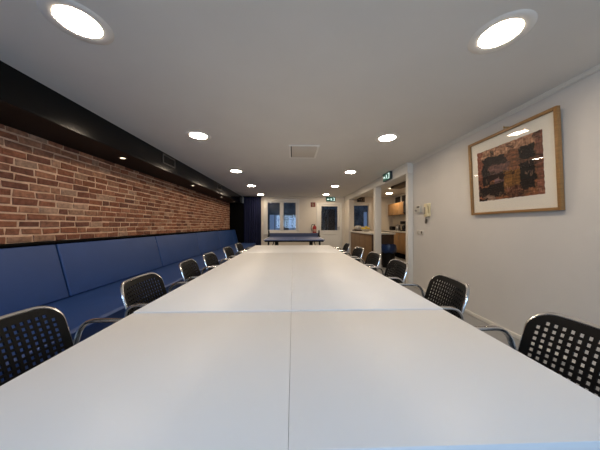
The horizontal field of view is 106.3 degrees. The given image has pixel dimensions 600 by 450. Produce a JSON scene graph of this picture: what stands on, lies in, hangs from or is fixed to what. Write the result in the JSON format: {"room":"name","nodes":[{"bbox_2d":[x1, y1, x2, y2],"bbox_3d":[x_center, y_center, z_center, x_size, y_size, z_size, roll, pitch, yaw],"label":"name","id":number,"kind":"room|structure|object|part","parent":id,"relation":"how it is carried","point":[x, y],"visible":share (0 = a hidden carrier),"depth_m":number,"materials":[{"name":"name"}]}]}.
{"room":"meeting room","nodes":[
{"label":"meeting room","id":0,"kind":"room"},
{"bbox_2d":[0,124,229,243],"bbox_3d":[-2.876,-0.017,3.537,0.211,2.387,12.450,0,0,-2],"label":"wall","id":1,"kind":"structure","parent":0,"point":[50,191],"depth_m":2.83,"materials":[{"name":"brick"}]},
{"bbox_2d":[0,0,599,196],"bbox_3d":[0.689,-1.270,3.573,7.500,0.120,12.700,0,0,-2],"label":"ceiling","id":2,"kind":"structure","parent":0,"point":[261,78],"depth_m":1.76,"materials":[{"name":"paint"}]},
{"bbox_2d":[36,0,113,44],"bbox_3d":[-1.322,-1.205,1.345,0.330,0.010,0.330,0,0,-2],"label":"recessed light","id":3,"kind":"object","parent":2,"relation":"in","point":[73,18],"visible":1,"depth_m":1.33,"materials":[{"name":"white plastic"}]},
{"bbox_2d":[52,5,102,37],"bbox_3d":[-1.322,-1.204,1.345,0.216,0.009,0.216,0,0,-2],"label":"diffuser","id":4,"kind":"object","parent":3,"relation":"attached to","point":[76,20],"depth_m":1.33,"materials":[{"name":"white plastic"}]},
{"bbox_2d":[0,60,241,202],"bbox_3d":[-2.523,-1.066,3.448,0.530,0.288,12.250,0,0,-2],"label":"soffit","id":5,"kind":"structure","parent":2,"relation":"attached to","point":[27,105],"depth_m":2.39,"materials":[{"name":"black paint"}]},
{"bbox_2d":[163,153,174,167],"bbox_3d":[-2.266,-1.105,3.901,0.012,0.156,0.380,0,0,-2],"label":"air vent","id":6,"kind":"object","parent":5,"relation":"attached to","point":[167,160],"visible":1,"depth_m":3.88,"materials":[{"name":"grey metal"}]},
{"bbox_2d":[185,131,211,139],"bbox_3d":[-1.375,-1.205,3.049,0.330,0.010,0.330,0,0,-2],"label":"recessed light","id":7,"kind":"object","parent":2,"relation":"in","point":[198,135],"visible":1,"depth_m":3.03,"materials":[{"name":"white plastic"}]},
{"bbox_2d":[190,133,206,138],"bbox_3d":[-1.375,-1.204,3.049,0.216,0.009,0.216,0,0,-2],"label":"diffuser","id":8,"kind":"object","parent":7,"relation":"attached to","point":[192,135],"depth_m":3.03,"materials":[{"name":"white plastic"}]},
{"bbox_2d":[228,169,243,172],"bbox_3d":[-1.438,-1.205,5.058,0.330,0.010,0.330,0,0,-2],"label":"recessed light","id":9,"kind":"object","parent":2,"relation":"in","point":[231,170],"visible":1,"depth_m":5.05,"materials":[{"name":"white"}]},
{"bbox_2d":[243,196,260,244],"bbox_3d":[-2.000,-0.032,9.465,0.790,2.357,0.115,0,0,-2],"label":"curtain","id":10,"kind":"object","parent":2,"relation":"hanging from","point":[252,204],"visible":0.81,"depth_m":9.46,"materials":[{"name":"blue fabric"}]},
{"bbox_2d":[289,145,319,157],"bbox_3d":[0.054,-1.204,3.724,0.470,0.012,0.640,0,0,-2],"label":"ceiling hatch","id":11,"kind":"object","parent":2,"relation":"attached to","point":[295,151],"visible":1,"depth_m":3.68,"materials":[{"name":"white"}]},
{"bbox_2d":[343,170,357,173],"bbox_3d":[1.151,-1.205,5.138,0.330,0.010,0.330,0,0,-2],"label":"recessed light","id":12,"kind":"object","parent":2,"relation":"in","point":[348,171],"visible":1,"depth_m":5.11,"materials":[{"name":"white"}]},
{"bbox_2d":[375,133,399,141],"bbox_3d":[1.213,-1.205,3.129,0.330,0.010,0.330,0,0,-2],"label":"recessed light","id":13,"kind":"object","parent":2,"relation":"in","point":[388,137],"visible":1,"depth_m":3.10,"materials":[{"name":"white plastic"}]},
{"bbox_2d":[379,135,395,140],"bbox_3d":[1.213,-1.204,3.129,0.216,0.009,0.216,0,0,-2],"label":"diffuser","id":14,"kind":"object","parent":13,"relation":"attached to","point":[382,137],"depth_m":3.10,"materials":[{"name":"white plastic"}]},
{"bbox_2d":[391,181,405,188],"bbox_3d":[3.059,-1.175,5.858,0.320,0.070,2.480,0,0,-2],"label":"duct","id":15,"kind":"object","parent":2,"relation":"attached to","point":[401,185],"visible":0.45,"depth_m":6.66,"materials":[{"name":"brown metal"}]},
{"bbox_2d":[468,9,537,53],"bbox_3d":[1.266,-1.205,1.425,0.330,0.010,0.330,0,0,-2],"label":"recessed light","id":16,"kind":"object","parent":2,"relation":"in","point":[504,30],"visible":1,"depth_m":1.40,"materials":[{"name":"white plastic"}]},
{"bbox_2d":[478,19,523,47],"bbox_3d":[1.266,-1.204,1.425,0.216,0.009,0.216,0,0,-2],"label":"diffuser","id":17,"kind":"object","parent":16,"relation":"attached to","point":[500,33],"depth_m":1.41,"materials":[{"name":"white plastic"}]},
{"bbox_2d":[242,197,392,248],"bbox_3d":[0.496,-0.017,9.770,7.500,2.387,0.200,0,0,-2],"label":"wall","id":18,"kind":"structure","parent":0,"point":[307,214],"depth_m":9.67,"materials":[{"name":"beige paint"}]},
{"bbox_2d":[230,203,243,242],"bbox_3d":[-2.628,0.128,9.533,0.700,2.099,0.080,0,0,-2],"label":"panel","id":19,"kind":"object","parent":18,"relation":"attached to","point":[236,209],"visible":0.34,"depth_m":9.49,"materials":[{"name":"black paint"}]},
{"bbox_2d":[263,199,298,234],"bbox_3d":[-0.785,-0.355,9.635,1.570,1.515,0.190,0,0,-2],"label":"window","id":20,"kind":"structure","parent":18,"relation":"in","point":[266,201],"depth_m":9.61,"materials":[{"name":"beige"}]},
{"bbox_2d":[311,224,316,232],"bbox_3d":[0.600,0.167,9.559,0.220,0.420,0.173,0,0,-41],"label":"fire extinguisher","id":21,"kind":"object","parent":18,"relation":"attached to","point":[314,226],"visible":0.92,"depth_m":9.51,"materials":[{"name":"red metal"}]},
{"bbox_2d":[316,203,341,249],"bbox_3d":[1.258,0.107,9.719,1.100,2.140,0.189,0,0,-2],"label":"door","id":22,"kind":"structure","parent":18,"relation":"in","point":[333,238],"depth_m":9.68,"materials":[{"name":"beige wood"}]},
{"bbox_2d":[326,197,334,201],"bbox_3d":[1.320,-1.103,9.673,0.400,0.190,0.046,0,0,-2],"label":"exit sign","id":23,"kind":"object","parent":18,"relation":"attached to","point":[328,199],"visible":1,"depth_m":9.65,"materials":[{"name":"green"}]},
{"bbox_2d":[357,197,364,201],"bbox_3d":[2.629,-1.093,9.710,0.320,0.200,0.052,0,0,-2],"label":"sign","id":24,"kind":"object","parent":18,"relation":"attached to","point":[361,199],"visible":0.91,"depth_m":9.69,"materials":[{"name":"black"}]},
{"bbox_2d":[354,203,370,228],"bbox_3d":[2.597,-0.398,9.771,0.980,1.130,0.130,0,0,-2],"label":"window","id":25,"kind":"structure","parent":18,"relation":"in","point":[355,204],"depth_m":9.72,"materials":[{"name":"beige"}]},
{"bbox_2d":[374,188,380,267],"bbox_3d":[2.115,0.084,6.149,0.170,2.187,0.120,0,0,-2],"label":"column","id":26,"kind":"structure","parent":0,"point":[377,191],"depth_m":6.09,"materials":[{"name":"beige paint"}]},
{"bbox_2d":[344,163,412,201],"bbox_3d":[2.120,-1.110,7.039,0.264,0.200,5.360,0,0,-2],"label":"beam","id":27,"kind":"structure","parent":0,"point":[398,174],"depth_m":5.71,"materials":[{"name":"beige paint"}]},
{"bbox_2d":[383,171,391,181],"bbox_3d":[2.018,-1.115,5.205,0.051,0.175,0.400,0,0,-2],"label":"exit sign","id":28,"kind":"object","parent":27,"relation":"attached to","point":[388,175],"visible":1,"depth_m":5.13,"materials":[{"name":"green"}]},
{"bbox_2d":[393,197,405,229],"bbox_3d":[4.215,-0.017,7.149,0.150,2.387,5.270,0,0,-2],"label":"wall","id":29,"kind":"structure","parent":0,"point":[396,219],"depth_m":9.30,"materials":[{"name":"beige paint"}]},
{"bbox_2d":[388,201,405,215],"bbox_3d":[3.892,-0.623,8.825,0.370,0.470,1.320,0,0,-2],"label":"upper cabinet","id":30,"kind":"object","parent":29,"relation":"attached to","point":[396,209],"visible":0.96,"depth_m":8.79,"materials":[{"name":"brown wood"}]},
{"bbox_3d":[3.724,-0.623,9.260,0.020,0.462,0.432,0,0,-2],"label":"door","id":31,"kind":"part","parent":30,"relation":"part of","materials":[{"name":"brown wood"}]},
{"bbox_3d":[3.737,-0.623,8.820,0.020,0.462,0.432,0,0,-2],"label":"door","id":32,"kind":"part","parent":30,"relation":"part of","materials":[{"name":"brown wood"}]},
{"bbox_3d":[3.751,-0.623,8.381,0.020,0.462,0.432,0,0,-2],"label":"door","id":33,"kind":"part","parent":30,"relation":"part of","materials":[{"name":"brown wood"}]},
{"bbox_2d":[394,194,405,202],"bbox_3d":[4.066,-1.033,9.031,0.030,0.340,1.240,0,0,-2],"label":"window","id":34,"kind":"structure","parent":29,"relation":"in","point":[400,198],"depth_m":9.07,"materials":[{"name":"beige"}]},
{"bbox_2d":[403,202,405,212],"bbox_3d":[3.921,-0.623,7.986,0.366,0.400,0.340,0,0,-2],"label":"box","id":35,"kind":"object","parent":29,"relation":"attached to","point":[404,203],"visible":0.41,"depth_m":8.04,"materials":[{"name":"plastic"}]},
{"bbox_2d":[288,254,599,443],"bbox_3d":[0.689,1.237,3.573,7.500,0.120,12.700,0,0,-2],"label":"floor","id":36,"kind":"structure","parent":0,"point":[469,319],"depth_m":2.44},
{"bbox_2d":[0,306,122,385],"bbox_3d":[-0.966,0.780,0.915,0.585,0.799,0.571,0,0,-2],"label":"armchair","id":37,"kind":"object","parent":36,"relation":"on","point":[6,321],"visible":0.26,"depth_m":1.01,"materials":[{"name":"black plastic"}]},
{"bbox_3d":[-1.176,0.571,0.909,0.133,0.354,0.446,0,0,-2],"label":"backrest","id":38,"kind":"part","parent":37,"relation":"part of","materials":[{"name":"black plastic"}]},
{"bbox_3d":[-1.174,0.584,0.909,0.169,0.407,0.465,0,0,-2],"label":"frame","id":39,"kind":"part","parent":37,"relation":"part of","materials":[{"name":"silver metal"}]},
{"bbox_3d":[-0.948,0.634,1.167,0.473,0.288,0.069,0,0,-2],"label":"armrest","id":40,"kind":"part","parent":37,"relation":"part of","materials":[{"name":"silver metal"}]},
{"bbox_2d":[0,229,255,381],"bbox_3d":[-2.227,0.675,4.203,1.129,1.003,10.540,0,0,-2],"label":"banquette","id":41,"kind":"object","parent":36,"relation":"on","point":[82,279],"visible":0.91,"depth_m":2.38,"materials":[{"name":"blue upholstery fabric"}]},
{"bbox_3d":[-2.452,0.467,1.480,0.244,0.537,1.636,0,0,-2],"label":"backrest","id":42,"kind":"part","parent":41,"relation":"part of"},
{"bbox_3d":[-2.503,0.467,3.129,0.244,0.537,1.636,0,0,-2],"label":"backrest","id":43,"kind":"part","parent":41,"relation":"part of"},
{"bbox_3d":[-2.687,0.183,4.189,0.210,0.018,10.540,0,0,-2],"label":"rail","id":44,"kind":"part","parent":41,"relation":"part of","materials":[{"name":"black paint"}]},
{"bbox_3d":[-2.555,0.467,4.778,0.244,0.537,1.636,0,0,-2],"label":"backrest","id":45,"kind":"part","parent":41,"relation":"part of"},
{"bbox_3d":[-2.606,0.467,6.427,0.244,0.537,1.636,0,0,-2],"label":"backrest","id":46,"kind":"part","parent":41,"relation":"part of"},
{"bbox_3d":[-2.657,0.467,8.076,0.244,0.537,1.636,0,0,-2],"label":"backrest","id":47,"kind":"part","parent":41,"relation":"part of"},
{"bbox_3d":[-2.691,0.467,9.161,0.244,0.537,0.506,0,0,-2],"label":"backrest","id":48,"kind":"part","parent":41,"relation":"part of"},
{"bbox_2d":[0,311,290,449],"bbox_3d":[-0.436,0.812,0.793,0.803,0.730,0.720,0,0,-2],"label":"meeting table","id":49,"kind":"object","parent":36,"relation":"on","point":[207,380],"visible":0.99,"depth_m":0.61,"materials":[{"name":"white laminate"}]},
{"bbox_2d":[120,272,187,317],"bbox_3d":[-0.930,0.780,1.681,0.585,0.799,0.571,0,0,-4],"label":"armchair","id":50,"kind":"object","parent":36,"relation":"on","point":[131,302],"visible":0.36,"depth_m":1.65,"materials":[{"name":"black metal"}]},
{"bbox_3d":[-0.889,0.634,1.432,0.473,0.288,0.069,0,0,-4],"label":"armrest","id":51,"kind":"part","parent":50,"relation":"part of","materials":[{"name":"silver metal"}]},
{"bbox_3d":[-1.138,0.584,1.668,0.169,0.407,0.465,0,0,-4],"label":"frame","id":52,"kind":"part","parent":50,"relation":"part of","materials":[{"name":"silver metal"}]},
{"bbox_3d":[-1.139,0.571,1.668,0.133,0.354,0.446,0,0,-4],"label":"backrest","id":53,"kind":"part","parent":50,"relation":"part of","materials":[{"name":"black plastic"}]},
{"bbox_3d":[-0.919,0.634,1.933,0.473,0.288,0.069,0,0,-4],"label":"armrest","id":54,"kind":"part","parent":50,"relation":"part of","materials":[{"name":"silver metal"}]},
{"bbox_2d":[179,259,216,281],"bbox_3d":[-0.953,0.780,2.428,0.586,0.799,0.571,0,0,-8],"label":"armchair","id":55,"kind":"object","parent":36,"relation":"on","point":[187,268],"visible":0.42,"depth_m":2.43,"materials":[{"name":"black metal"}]},
{"bbox_3d":[-1.159,0.584,2.401,0.169,0.407,0.465,0,0,-8],"label":"frame","id":56,"kind":"part","parent":55,"relation":"part of","materials":[{"name":"silver metal"}]},
{"bbox_3d":[-1.161,0.571,2.400,0.133,0.354,0.446,0,0,-8],"label":"backrest","id":57,"kind":"part","parent":55,"relation":"part of","materials":[{"name":"black plastic"}]},
{"bbox_3d":[-0.895,0.634,2.182,0.473,0.288,0.069,0,0,-8],"label":"armrest","id":58,"kind":"part","parent":55,"relation":"part of","materials":[{"name":"silver metal"}]},
{"bbox_3d":[-0.960,0.634,2.680,0.473,0.288,0.069,0,0,-8],"label":"armrest","id":59,"kind":"part","parent":55,"relation":"part of","materials":[{"name":"silver metal"}]},
{"bbox_2d":[133,253,291,312],"bbox_3d":[-0.485,0.810,2.364,0.803,0.734,2.414,0,0,-2],"label":"meeting table","id":60,"kind":"object","parent":36,"relation":"on","point":[246,282],"visible":0.66,"depth_m":1.54,"materials":[{"name":"white laminate"}]},
{"bbox_2d":[203,252,229,271],"bbox_3d":[-0.972,0.780,3.030,0.585,0.799,0.571,0,0,-4],"label":"armchair","id":61,"kind":"object","parent":36,"relation":"on","point":[210,259],"visible":0.36,"depth_m":3.05,"materials":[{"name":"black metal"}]},
{"bbox_3d":[-1.180,0.584,3.017,0.169,0.407,0.465,0,0,-4],"label":"frame","id":62,"kind":"part","parent":61,"relation":"part of","materials":[{"name":"silver metal"}]},
{"bbox_3d":[-1.181,0.571,3.017,0.133,0.354,0.446,0,0,-4],"label":"backrest","id":63,"kind":"part","parent":61,"relation":"part of","materials":[{"name":"black plastic"}]},
{"bbox_2d":[223,246,242,260],"bbox_3d":[-0.998,0.780,3.871,0.585,0.799,0.571,0,0,-2],"label":"armchair","id":64,"kind":"object","parent":36,"relation":"on","point":[228,253],"visible":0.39,"depth_m":3.91,"materials":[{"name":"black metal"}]},
{"bbox_3d":[-1.208,0.571,3.864,0.133,0.354,0.446,0,0,-2],"label":"backrest","id":65,"kind":"part","parent":64,"relation":"part of","materials":[{"name":"black plastic"}]},
{"bbox_2d":[235,243,251,254],"bbox_3d":[-1.023,0.780,4.652,0.585,0.799,0.571,0,0,0],"label":"armchair","id":66,"kind":"object","parent":36,"relation":"on","point":[239,246],"visible":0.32,"depth_m":4.69,"materials":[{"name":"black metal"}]},
{"bbox_3d":[-1.232,0.571,4.651,0.133,0.354,0.446,0,0,0],"label":"backrest","id":67,"kind":"part","parent":66,"relation":"part of","materials":[{"name":"black plastic"}]},
{"bbox_2d":[243,245,341,252],"bbox_3d":[-0.141,0.810,4.258,1.610,0.734,1.340,0,0,-2],"label":"meeting table","id":68,"kind":"object","parent":36,"relation":"on","point":[257,248],"visible":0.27,"depth_m":4.07,"materials":[{"name":"white laminate"}]},
{"bbox_2d":[263,230,324,244],"bbox_3d":[-0.186,0.667,6.958,1.620,1.020,2.740,0,0,-2],"label":"table","id":69,"kind":"object","parent":36,"relation":"on","point":[272,237],"visible":0.75,"depth_m":6.55,"materials":[{"name":"blue"}]},
{"bbox_2d":[334,243,350,254],"bbox_3d":[0.733,0.780,4.644,0.585,0.799,0.571,0,0,-1],"label":"armchair","id":70,"kind":"object","parent":36,"relation":"on","point":[346,246],"visible":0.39,"depth_m":4.70,"materials":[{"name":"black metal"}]},
{"bbox_3d":[0.943,0.571,4.647,0.133,0.354,0.446,0,0,-1],"label":"backrest","id":71,"kind":"part","parent":70,"relation":"part of","materials":[{"name":"black plastic"}]},
{"bbox_2d":[344,200,353,253],"bbox_3d":[2.035,0.084,9.343,0.210,2.187,0.750,0,0,-2],"label":"pier","id":72,"kind":"object","parent":36,"relation":"on","point":[349,204],"visible":0.74,"depth_m":9.00,"materials":[{"name":"beige paint"}]},
{"bbox_2d":[342,247,363,262],"bbox_3d":[0.759,0.780,3.807,0.585,0.799,0.571,0,0,-4],"label":"armchair","id":73,"kind":"object","parent":36,"relation":"on","point":[359,250],"visible":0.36,"depth_m":3.84,"materials":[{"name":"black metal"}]},
{"bbox_3d":[0.968,0.571,3.819,0.133,0.354,0.446,0,0,-4],"label":"backrest","id":74,"kind":"part","parent":73,"relation":"part of","materials":[{"name":"black plastic"}]},
{"bbox_2d":[291,253,442,311],"bbox_3d":[0.320,0.810,2.389,0.806,0.734,2.414,0,0,-2],"label":"meeting table","id":75,"kind":"object","parent":36,"relation":"on","point":[320,281],"visible":0.67,"depth_m":1.54,"materials":[{"name":"white laminate"}]},
{"bbox_2d":[353,251,380,271],"bbox_3d":[0.782,0.780,3.086,0.585,0.799,0.571,0,0,-2],"label":"armchair","id":76,"kind":"object","parent":36,"relation":"on","point":[374,258],"visible":0.36,"depth_m":3.11,"materials":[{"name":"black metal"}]},
{"bbox_3d":[0.991,0.571,3.092,0.133,0.354,0.446,0,0,-2],"label":"backrest","id":77,"kind":"part","parent":76,"relation":"part of","materials":[{"name":"black plastic"}]},
{"bbox_3d":[0.990,0.584,3.092,0.169,0.407,0.465,0,0,-2],"label":"frame","id":78,"kind":"part","parent":76,"relation":"part of","materials":[{"name":"silver metal"}]},
{"bbox_2d":[350,231,395,264],"bbox_3d":[2.390,0.702,7.763,0.740,0.950,2.390,0,0,-2],"label":"counter","id":79,"kind":"object","parent":36,"relation":"on","point":[365,240],"depth_m":7.04,"materials":[{"name":"brown wood"}]},
{"bbox_2d":[350,231,395,233],"bbox_3d":[2.390,0.252,7.763,0.740,0.050,2.390,0,0,-2],"label":"countertop","id":80,"kind":"structure","parent":79,"relation":"on","point":[369,232],"depth_m":6.83,"materials":[{"name":"beige"}]},
{"bbox_3d":[2.426,0.720,6.591,0.650,0.875,0.014,0,0,-2],"label":"panel","id":81,"kind":"part","parent":79,"relation":"part of","materials":[{"name":"brown wood"}]},
{"bbox_2d":[368,259,408,286],"bbox_3d":[0.803,0.780,2.395,0.586,0.799,0.571,0,0,1],"label":"armchair","id":82,"kind":"object","parent":36,"relation":"on","point":[398,275],"visible":0.37,"depth_m":2.41,"materials":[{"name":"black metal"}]},
{"bbox_3d":[0.780,0.634,2.646,0.473,0.288,0.069,0,0,1],"label":"armrest","id":83,"kind":"part","parent":82,"relation":"part of","materials":[{"name":"silver metal"}]},
{"bbox_3d":[1.013,0.571,2.393,0.133,0.354,0.446,0,0,1],"label":"backrest","id":84,"kind":"part","parent":82,"relation":"part of","materials":[{"name":"black plastic"}]},
{"bbox_3d":[0.775,0.634,2.144,0.473,0.288,0.069,0,0,1],"label":"armrest","id":85,"kind":"part","parent":82,"relation":"part of","materials":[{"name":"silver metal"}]},
{"bbox_3d":[1.011,0.584,2.393,0.169,0.407,0.465,0,0,1],"label":"frame","id":86,"kind":"part","parent":82,"relation":"part of","materials":[{"name":"silver metal"}]},
{"bbox_2d":[381,244,396,267],"bbox_3d":[2.466,0.860,6.280,0.428,0.634,0.429,0,0,-2],"label":"waste bin","id":87,"kind":"object","parent":36,"relation":"on","point":[388,251],"visible":0.86,"depth_m":6.13,"materials":[{"name":"black plastic"}]},
{"bbox_2d":[381,230,405,258],"bbox_3d":[3.787,0.700,8.342,0.591,0.955,2.760,0,0,-2],"label":"base cabinet","id":88,"kind":"object","parent":36,"relation":"on","point":[400,236],"visible":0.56,"depth_m":7.97,"materials":[{"name":"brown wood"}]},
{"bbox_2d":[381,230,405,232],"bbox_3d":[3.787,0.244,8.342,0.590,0.045,2.760,0,0,-2],"label":"countertop","id":89,"kind":"structure","parent":88,"relation":"on","point":[381,230],"depth_m":8.53,"materials":[{"name":"beige"}]},
{"bbox_2d":[395,224,400,230],"bbox_3d":[3.716,0.096,8.529,0.214,0.252,0.224,0,0,42],"label":"kettle","id":90,"kind":"object","parent":89,"relation":"on","point":[397,228],"visible":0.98,"depth_m":8.47,"materials":[{"name":"silver metal"}]},
{"bbox_2d":[400,221,405,230],"bbox_3d":[3.781,0.042,8.072,0.260,0.360,0.260,0,0,-2],"label":"coffee machine","id":91,"kind":"object","parent":89,"relation":"on","point":[401,222],"visible":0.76,"depth_m":8.02,"materials":[{"name":"black plastic"}]},
{"bbox_3d":[3.536,0.634,8.214,0.020,0.715,0.488,0,0,-2],"label":"door","id":92,"kind":"part","parent":88,"relation":"part of","materials":[{"name":"brown wood"}]},
{"bbox_3d":[3.552,0.634,7.714,0.020,0.715,0.488,0,0,-2],"label":"door","id":93,"kind":"part","parent":88,"relation":"part of","materials":[{"name":"brown wood"}]},
{"bbox_2d":[406,173,412,282],"bbox_3d":[2.216,0.084,4.421,0.235,2.187,0.100,0,0,-2],"label":"pilaster","id":94,"kind":"object","parent":36,"relation":"on","point":[409,176],"visible":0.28,"depth_m":4.37,"materials":[{"name":"beige paint"}]},
{"bbox_2d":[398,274,469,320],"bbox_3d":[0.827,0.780,1.632,0.585,0.799,0.571,0,0,5],"label":"armchair","id":95,"kind":"object","parent":36,"relation":"on","point":[459,291],"visible":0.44,"depth_m":1.60,"materials":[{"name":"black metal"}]},
{"bbox_3d":[0.823,0.634,1.884,0.473,0.288,0.069,0,0,5],"label":"armrest","id":96,"kind":"part","parent":95,"relation":"part of","materials":[{"name":"silver metal"}]},
{"bbox_3d":[1.035,0.571,1.613,0.133,0.354,0.446,0,0,5],"label":"backrest","id":97,"kind":"part","parent":95,"relation":"part of","materials":[{"name":"black plastic"}]},
{"bbox_3d":[1.034,0.584,1.613,0.169,0.407,0.465,0,0,5],"label":"frame","id":98,"kind":"part","parent":95,"relation":"part of","materials":[{"name":"silver metal"}]},
{"bbox_3d":[0.779,0.634,1.384,0.473,0.288,0.069,0,0,5],"label":"armrest","id":99,"kind":"part","parent":95,"relation":"part of","materials":[{"name":"silver metal"}]},
{"bbox_2d":[288,310,599,449],"bbox_3d":[0.369,0.812,0.818,0.806,0.730,0.720,0,0,-2],"label":"meeting table","id":100,"kind":"object","parent":36,"relation":"on","point":[374,379],"visible":1,"depth_m":0.61,"materials":[{"name":"white laminate"}]},
{"bbox_2d":[474,312,599,396],"bbox_3d":[0.852,0.780,0.822,0.585,0.799,0.571,0,0,-2],"label":"armchair","id":101,"kind":"object","parent":36,"relation":"on","point":[588,329],"visible":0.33,"depth_m":0.92,"materials":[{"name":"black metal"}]},
{"bbox_3d":[0.819,0.634,1.072,0.473,0.288,0.069,0,0,-2],"label":"armrest","id":102,"kind":"part","parent":101,"relation":"part of","materials":[{"name":"silver metal"}]},
{"bbox_3d":[1.060,0.584,0.828,0.169,0.407,0.465,0,0,-2],"label":"frame","id":103,"kind":"part","parent":101,"relation":"part of","materials":[{"name":"silver metal"}]},
{"bbox_3d":[1.062,0.571,0.828,0.133,0.354,0.446,0,0,-2],"label":"backrest","id":104,"kind":"part","parent":101,"relation":"part of","materials":[{"name":"black plastic"}]},
{"bbox_2d":[413,71,599,370],"bbox_3d":[2.372,-0.017,0.954,0.140,2.387,6.960,0,0,-2],"label":"wall","id":105,"kind":"structure","parent":0,"point":[516,267],"depth_m":2.27,"materials":[{"name":"white paint"}]},
{"bbox_2d":[415,205,421,212],"bbox_3d":[2.174,-0.288,4.130,0.058,0.130,0.170,0,0,-2],"label":"thermostat","id":106,"kind":"object","parent":105,"relation":"attached to","point":[418,209],"visible":1,"depth_m":4.10,"materials":[{"name":"beige plastic"}]},
{"bbox_2d":[424,203,430,223],"bbox_3d":[2.183,-0.199,3.890,0.055,0.349,0.170,0,0,-2],"label":"phone","id":107,"kind":"object","parent":105,"relation":"attached to","point":[427,207],"visible":1,"depth_m":3.84,"materials":[{"name":"beige plastic"}]},
{"bbox_2d":[412,64,599,163],"bbox_3d":[2.287,-1.192,0.922,0.030,0.036,6.900,0,0,-2],"label":"trim","id":108,"kind":"structure","parent":105,"relation":"attached to","point":[596,68],"depth_m":2.24,"materials":[{"name":"beige"}]},
{"bbox_2d":[414,286,599,380],"bbox_3d":[2.295,1.155,0.922,0.014,0.045,6.900,0,0,-2],"label":"baseboard","id":109,"kind":"structure","parent":105,"relation":"attached to","point":[513,334],"depth_m":2.58,"materials":[{"name":"beige"}]},
{"bbox_2d":[468,105,564,214],"bbox_3d":[2.210,-0.597,2.405,0.081,0.940,0.974,0,0,-2],"label":"framed picture","id":110,"kind":"object","parent":105,"relation":"attached to","point":[517,168],"visible":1,"depth_m":2.26,"materials":[{"name":"paper"}]},
{"bbox_2d":[477,129,544,201],"bbox_3d":[2.214,-0.582,2.417,0.001,0.599,0.731,-3,0,-2],"label":"painting","id":111,"kind":"object","parent":110,"relation":"attached to","point":[513,168],"depth_m":2.33},
{"label":"outside","id":112,"kind":"structure","parent":0,"visible":0},
{"bbox_3d":[1.003,1.387,15.989,21.000,0.180,12.100,0,0,-2],"label":"ground","id":113,"kind":"structure","parent":112,"visible":0},
{"bbox_2d":[268,203,367,229],"bbox_3d":[0.987,-1.703,16.514,17.000,6.000,2.050,0,0,-2],"label":"building","id":114,"kind":"structure","parent":113,"relation":"on","point":[360,212],"depth_m":15.49,"materials":[{"name":"blue glass"}]},
{"bbox_3d":[-1.731,0.047,15.439,0.700,1.500,0.010,0,0,-2],"label":"pane","id":115,"kind":"part","parent":114,"relation":"part of","materials":[{"name":"blue glass"}]},
{"bbox_3d":[-0.481,0.147,15.477,0.600,1.300,0.010,0,0,-2],"label":"pane","id":116,"kind":"part","parent":114,"relation":"part of","materials":[{"name":"blue"}]},
{"bbox_3d":[1.917,-0.003,15.552,1.000,2.200,0.010,0,0,-2],"label":"pane","id":117,"kind":"part","parent":114,"relation":"part of","materials":[{"name":"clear glass"}]},
{"bbox_3d":[4.666,-0.303,15.638,0.500,1.200,0.010,0,0,-2],"label":"pane","id":118,"kind":"part","parent":114,"relation":"part of","materials":[{"name":"blue glass"}]},
{"bbox_2d":[321,206,328,229],"bbox_3d":[1.370,-0.703,12.961,1.028,4.005,0.168,0,0,-12],"label":"trunk","id":119,"kind":"object","parent":113,"relation":"on","point":[323,207],"visible":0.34,"depth_m":12.91,"materials":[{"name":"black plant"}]}
]}

